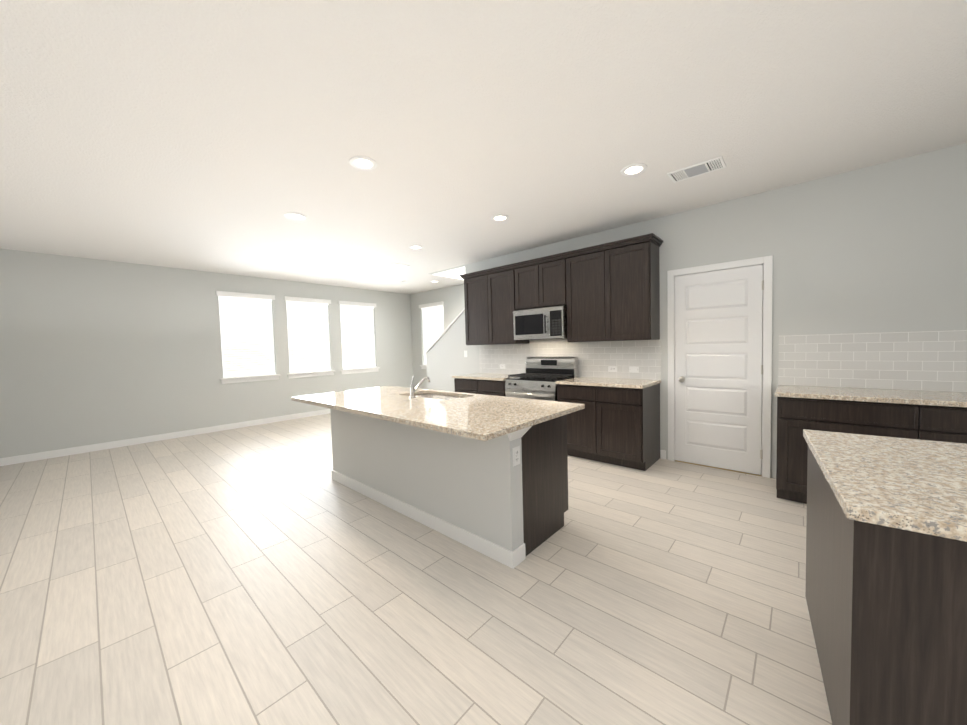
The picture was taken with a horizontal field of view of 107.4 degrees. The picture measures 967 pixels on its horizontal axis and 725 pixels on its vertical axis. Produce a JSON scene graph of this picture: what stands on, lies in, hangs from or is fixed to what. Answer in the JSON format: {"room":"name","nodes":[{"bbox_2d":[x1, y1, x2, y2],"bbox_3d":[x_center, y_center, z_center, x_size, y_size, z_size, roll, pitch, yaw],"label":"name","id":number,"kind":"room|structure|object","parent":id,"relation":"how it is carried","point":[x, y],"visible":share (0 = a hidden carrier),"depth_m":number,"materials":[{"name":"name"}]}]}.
{"room":"kitchen","nodes":[
{"label":"kitchen","id":0,"kind":"room"},
{"bbox_2d":[0,249,412,457],"bbox_3d":[-4.811,-1.489,6.126,0.150,5.400,8.860,1,3,42],"label":"wall","id":1,"kind":"structure","parent":0,"point":[95,351],"depth_m":5.45,"materials":[{"name":"grey paint"}]},
{"bbox_2d":[0,409,329,465],"bbox_3d":[-5.104,1.191,5.715,0.016,0.100,7.220,1,3,42],"label":"baseboard","id":2,"kind":"structure","parent":1,"relation":"attached to","point":[67,451],"depth_m":5.51,"materials":[{"name":"white"}]},
{"bbox_2d":[216,291,279,383],"bbox_3d":[-4.374,-0.459,6.599,0.195,1.625,0.960,1,3,42],"label":"window","id":3,"kind":"structure","parent":1,"relation":"in","point":[245,375],"depth_m":6.56,"materials":[{"name":"white glass"}]},
{"bbox_2d":[284,296,334,378],"bbox_3d":[-3.642,-0.516,7.419,0.195,1.625,0.960,1,3,42],"label":"window","id":4,"kind":"structure","parent":1,"relation":"in","point":[310,339],"depth_m":7.40,"materials":[{"name":"white glass"}]},
{"bbox_2d":[338,301,379,373],"bbox_3d":[-2.911,-0.573,8.239,0.195,1.625,0.960,1,3,42],"label":"window","id":5,"kind":"structure","parent":1,"relation":"in","point":[363,366],"depth_m":8.21,"materials":[{"name":"white glass"}]},
{"bbox_2d":[0,413,831,724],"bbox_3d":[-0.650,1.323,2.610,11.100,0.120,8.860,1,3,42],"label":"floor","id":6,"kind":"structure","parent":0,"point":[270,573],"depth_m":1.92,"materials":[{"name":"beige tile"}]},
{"bbox_2d":[330,409,523,551],"bbox_3d":[-0.677,0.804,3.000,2.370,0.884,0.120,1,3,42],"label":"wall","id":7,"kind":"structure","parent":6,"relation":"on","point":[473,486],"depth_m":2.60,"materials":[{"name":"white paint"}]},
{"bbox_2d":[331,470,525,568],"bbox_3d":[-0.571,1.188,3.125,2.398,0.100,0.434,1,3,42],"label":"baseboard","id":8,"kind":"structure","parent":7,"relation":"attached to","point":[507,557],"depth_m":2.60,"materials":[{"name":"white"}]},
{"bbox_2d":[513,446,519,466],"bbox_3d":[0.205,0.578,2.198,0.007,0.114,0.070,1,3,42],"label":"outlet","id":9,"kind":"object","parent":7,"relation":"attached to","point":[516,455],"visible":1,"depth_m":2.19,"materials":[{"name":"white plastic"}]},
{"bbox_2d":[507,426,531,440],"bbox_3d":[0.210,0.424,2.189,0.125,0.098,0.230,1,3,42],"label":"trim","id":10,"kind":"structure","parent":7,"relation":"attached to","point":[516,434],"depth_m":2.16,"materials":[{"name":"white"}]},
{"bbox_2d":[454,378,505,396],"bbox_3d":[0.130,0.671,5.431,0.998,0.884,0.628,1,3,42],"label":"base cabinet","id":11,"kind":"object","parent":6,"relation":"on","point":[487,387],"visible":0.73,"depth_m":5.15,"materials":[{"name":"brown wood"}]},
{"bbox_2d":[452,373,513,380],"bbox_3d":[0.104,0.212,5.409,1.018,0.035,0.650,1,3,42],"label":"countertop","id":12,"kind":"structure","parent":11,"relation":"on","point":[491,376],"depth_m":5.29,"materials":[{"name":"stone"}]},
{"bbox_2d":[505,357,578,400],"bbox_3d":[0.771,0.529,4.794,0.776,1.192,0.682,1,3,42],"label":"range","id":13,"kind":"object","parent":6,"relation":"on","point":[539,378],"visible":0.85,"depth_m":4.72,"materials":[{"name":"silver metal"}]},
{"bbox_2d":[521,414,567,555],"bbox_3d":[0.204,0.794,2.703,0.660,0.884,0.608,1,3,42],"label":"base cabinet","id":14,"kind":"object","parent":6,"relation":"on","point":[545,474],"visible":0.06,"depth_m":2.41,"materials":[{"name":"brown wood"}]},
{"bbox_2d":[291,386,584,440],"bbox_3d":[-0.565,0.338,3.036,2.520,0.035,1.110,1,3,42],"label":"countertop","id":15,"kind":"structure","parent":14,"relation":"on","point":[481,417],"depth_m":2.55,"materials":[{"name":"stone"}]},
{"bbox_2d":[410,375,429,397],"bbox_3d":[-0.577,0.210,3.246,0.054,0.200,0.234,1,3,42],"label":"faucet","id":16,"kind":"object","parent":15,"relation":"on","point":[413,389],"visible":1,"depth_m":3.17,"materials":[{"name":"silver metal"}]},
{"bbox_2d":[415,394,463,399],"bbox_3d":[-0.449,0.440,3.348,0.790,0.201,0.410,1,3,42],"label":"sink","id":17,"kind":"object","parent":15,"relation":"in","point":[439,397],"visible":0.02,"depth_m":3.60,"materials":[{"name":"silver metal"}]},
{"bbox_2d":[557,383,659,470],"bbox_3d":[1.476,0.690,4.232,0.998,0.884,0.628,1,3,42],"label":"base cabinet","id":18,"kind":"object","parent":6,"relation":"on","point":[615,426],"visible":0.98,"depth_m":3.92,"materials":[{"name":"brown wood"}]},
{"bbox_2d":[555,377,660,388],"bbox_3d":[1.461,0.230,4.200,1.010,0.035,0.650,1,3,42],"label":"countertop","id":19,"kind":"structure","parent":18,"relation":"on","point":[618,382],"depth_m":4.05,"materials":[{"name":"stone"}]},
{"bbox_2d":[776,397,903,503],"bbox_3d":[2.950,0.710,2.918,0.813,0.884,0.628,1,3,42],"label":"base cabinet","id":20,"kind":"object","parent":6,"relation":"on","point":[796,417],"depth_m":2.82,"materials":[{"name":"brown wood"}]},
{"bbox_2d":[775,385,966,406],"bbox_3d":[3.343,0.257,2.523,1.945,0.035,0.650,1,3,42],"label":"countertop","id":21,"kind":"structure","parent":20,"relation":"on","point":[935,398],"depth_m":2.69,"materials":[{"name":"stone"}]},
{"bbox_2d":[805,446,966,724],"bbox_3d":[1.556,0.829,1.128,0.700,0.884,0.960,0,3,37],"label":"base cabinet","id":22,"kind":"object","parent":6,"relation":"on","point":[887,607],"visible":0.78,"depth_m":0.91,"materials":[{"name":"brown wood"}]},
{"bbox_2d":[803,429,966,541],"bbox_3d":[1.538,0.369,1.112,0.716,0.035,1.000,0,3,37],"label":"countertop","id":23,"kind":"structure","parent":22,"relation":"on","point":[917,485],"depth_m":1.09,"materials":[{"name":"stone"}]},
{"bbox_2d":[904,404,966,443],"bbox_3d":[3.462,0.717,2.462,0.797,0.884,0.628,1,3,42],"label":"base cabinet","id":24,"kind":"object","parent":6,"relation":"on","point":[921,422],"depth_m":2.39,"materials":[{"name":"brown wood"}]},
{"bbox_2d":[410,284,464,388],"bbox_3d":[2.227,-1.658,5.680,10.950,5.400,0.150,1,3,42],"label":"wall","id":25,"kind":"structure","parent":0,"point":[452,297],"depth_m":9.02,"materials":[{"name":"grey paint"}]},
{"bbox_2d":[418,301,443,368],"bbox_3d":[-1.219,-0.643,8.795,0.960,1.625,0.195,1,3,42],"label":"window","id":26,"kind":"structure","parent":25,"relation":"in","point":[425,308],"depth_m":8.81,"materials":[{"name":"white"}]},
{"bbox_2d":[0,0,966,293],"bbox_3d":[-0.730,-1.652,2.474,10.800,0.300,8.560,1,3,42],"label":"ceiling","id":27,"kind":"structure","parent":0,"point":[220,136],"depth_m":2.19,"materials":[{"name":"white paint"}]},
{"bbox_2d":[285,213,305,219],"bbox_3d":[-1.958,-1.562,3.697,0.200,0.092,0.200,1,3,42],"label":"recessed light","id":28,"kind":"object","parent":27,"relation":"in","point":[296,216],"visible":0.65,"depth_m":3.73,"materials":[{"name":"white plastic"}]},
{"bbox_2d":[349,156,376,169],"bbox_3d":[-0.908,-1.544,2.681,0.200,0.092,0.200,1,3,42],"label":"recessed light","id":29,"kind":"object","parent":27,"relation":"in","point":[362,162],"visible":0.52,"depth_m":2.72,"materials":[{"name":"white plastic"}]},
{"bbox_2d":[409,245,422,249],"bbox_3d":[-0.941,-1.647,4.958,0.200,0.092,0.200,1,3,42],"label":"recessed light","id":30,"kind":"object","parent":27,"relation":"in","point":[416,247],"visible":0.48,"depth_m":4.99,"materials":[{"name":"white plastic"}]},
{"bbox_2d":[491,214,508,220],"bbox_3d":[0.182,-1.629,3.903,0.200,0.092,0.200,1,3,42],"label":"recessed light","id":31,"kind":"object","parent":27,"relation":"in","point":[500,217],"visible":0.56,"depth_m":3.94,"materials":[{"name":"white plastic"}]},
{"bbox_2d":[621,163,646,175],"bbox_3d":[1.224,-1.611,2.894,0.200,0.092,0.200,1,3,42],"label":"recessed light","id":32,"kind":"object","parent":27,"relation":"in","point":[633,169],"visible":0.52,"depth_m":2.93,"materials":[{"name":"white plastic"}]},
{"bbox_2d":[667,156,725,182],"bbox_3d":[1.758,-1.586,2.933,0.385,0.007,0.225,1,3,42],"label":"ceiling vent","id":33,"kind":"object","parent":27,"relation":"in","point":[708,166],"visible":0.98,"depth_m":2.92,"materials":[{"name":"white metal"}]},
{"bbox_2d":[426,143,966,477],"bbox_3d":[2.498,-1.659,4.458,8.620,5.500,1.310,1,3,42],"label":"wall","id":34,"kind":"structure","parent":0,"point":[881,247],"depth_m":3.12,"materials":[{"name":"grey paint"}]},
{"bbox_2d":[424,308,464,353],"bbox_3d":[-0.681,-0.556,6.573,1.154,0.796,0.164,1,3,42],"label":"trim","id":35,"kind":"structure","parent":34,"relation":"attached to","point":[446,329],"depth_m":6.47,"materials":[{"name":"white"}]},
{"bbox_2d":[460,264,528,344],"bbox_3d":[0.154,-0.835,5.465,1.041,1.116,0.390,1,3,42],"label":"upper cabinet","id":36,"kind":"object","parent":34,"relation":"attached to","point":[489,296],"visible":0.88,"depth_m":5.30,"materials":[{"name":"brown wood"}]},
{"bbox_2d":[512,252,566,309],"bbox_3d":[0.836,-1.063,4.841,0.798,0.640,0.390,1,3,42],"label":"upper cabinet","id":37,"kind":"object","parent":34,"relation":"attached to","point":[540,282],"visible":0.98,"depth_m":4.70,"materials":[{"name":"brown wood"}]},
{"bbox_2d":[513,306,566,339],"bbox_3d":[0.830,-0.521,4.843,0.776,0.408,0.450,1,3,42],"label":"microwave","id":38,"kind":"object","parent":37,"relation":"attached to","point":[541,323],"visible":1,"depth_m":4.67,"materials":[{"name":"silver metal"}]},
{"bbox_2d":[479,339,660,379],"bbox_3d":[0.987,-0.073,5.032,2.832,0.518,0.008,1,3,42],"label":"backsplash","id":39,"kind":"structure","parent":34,"relation":"attached to","point":[596,359],"depth_m":4.67,"materials":[{"name":"tile"}]},
{"bbox_2d":[608,366,616,371],"bbox_3d":[1.623,0.081,4.465,0.114,0.070,0.007,1,3,42],"label":"electrical outlet","id":40,"kind":"object","parent":39,"relation":"attached to","point":[612,368],"visible":1,"depth_m":4.46,"materials":[{"name":"white plastic"}]},
{"bbox_2d":[629,366,638,371],"bbox_3d":[1.817,0.084,4.292,0.114,0.070,0.008,1,3,42],"label":"light switch","id":41,"kind":"object","parent":39,"relation":"attached to","point":[633,369],"visible":1,"depth_m":4.29,"materials":[{"name":"white plastic"}]},
{"bbox_2d":[564,233,662,341],"bbox_3d":[1.530,-0.816,4.239,1.041,1.116,0.390,1,3,42],"label":"upper cabinet","id":42,"kind":"object","parent":34,"relation":"attached to","point":[613,291],"visible":0.98,"depth_m":4.07,"materials":[{"name":"brown wood"}]},
{"bbox_2d":[675,265,763,474],"bbox_3d":[2.439,0.082,3.726,0.782,2.068,0.100,1,3,42],"label":"door","id":43,"kind":"structure","parent":34,"relation":"in","point":[718,362],"depth_m":3.71,"materials":[{"name":"white wood"}]},
{"bbox_2d":[667,255,772,477],"bbox_3d":[2.481,0.047,3.781,0.918,2.154,0.138,1,3,42],"label":"door frame","id":44,"kind":"structure","parent":34,"relation":"attached to","point":[766,262],"depth_m":3.50,"materials":[{"name":"white painted wood"}]},
{"bbox_2d":[778,329,966,391],"bbox_3d":[3.549,-0.014,2.751,1.945,0.471,0.008,1,3,42],"label":"backsplash","id":45,"kind":"structure","parent":34,"relation":"attached to","point":[935,360],"depth_m":2.97,"materials":[{"name":"tile"}]},
{"label":"outside","id":46,"kind":"structure","parent":0,"visible":0},
{"bbox_3d":[-3.762,1.354,9.039,42.000,0.100,36.000,1,3,42],"label":"ground","id":47,"kind":"structure","parent":46,"visible":0},
{"bbox_2d":[220,299,324,342],"bbox_3d":[-14.411,-3.151,15.809,9.800,8.850,11.400,1,3,42],"label":"house","id":48,"kind":"structure","parent":47,"relation":"on","point":[302,321],"depth_m":14.72,"materials":[{"name":"beige"}]},
{"bbox_2d":[223,341,434,370],"bbox_3d":[2.907,0.423,3.024,24.060,1.950,36.000,1,3,42],"label":"fence","id":49,"kind":"object","parent":47,"relation":"on","point":[292,356],"depth_m":11.09,"materials":[{"name":"beige wood"}]},
{"bbox_2d":[344,308,443,341],"bbox_3d":[-3.076,-3.797,25.512,9.800,8.650,10.800,1,3,42],"label":"house","id":50,"kind":"structure","parent":47,"relation":"on","point":[351,308],"depth_m":23.21,"materials":[{"name":"beige"}]}
]}

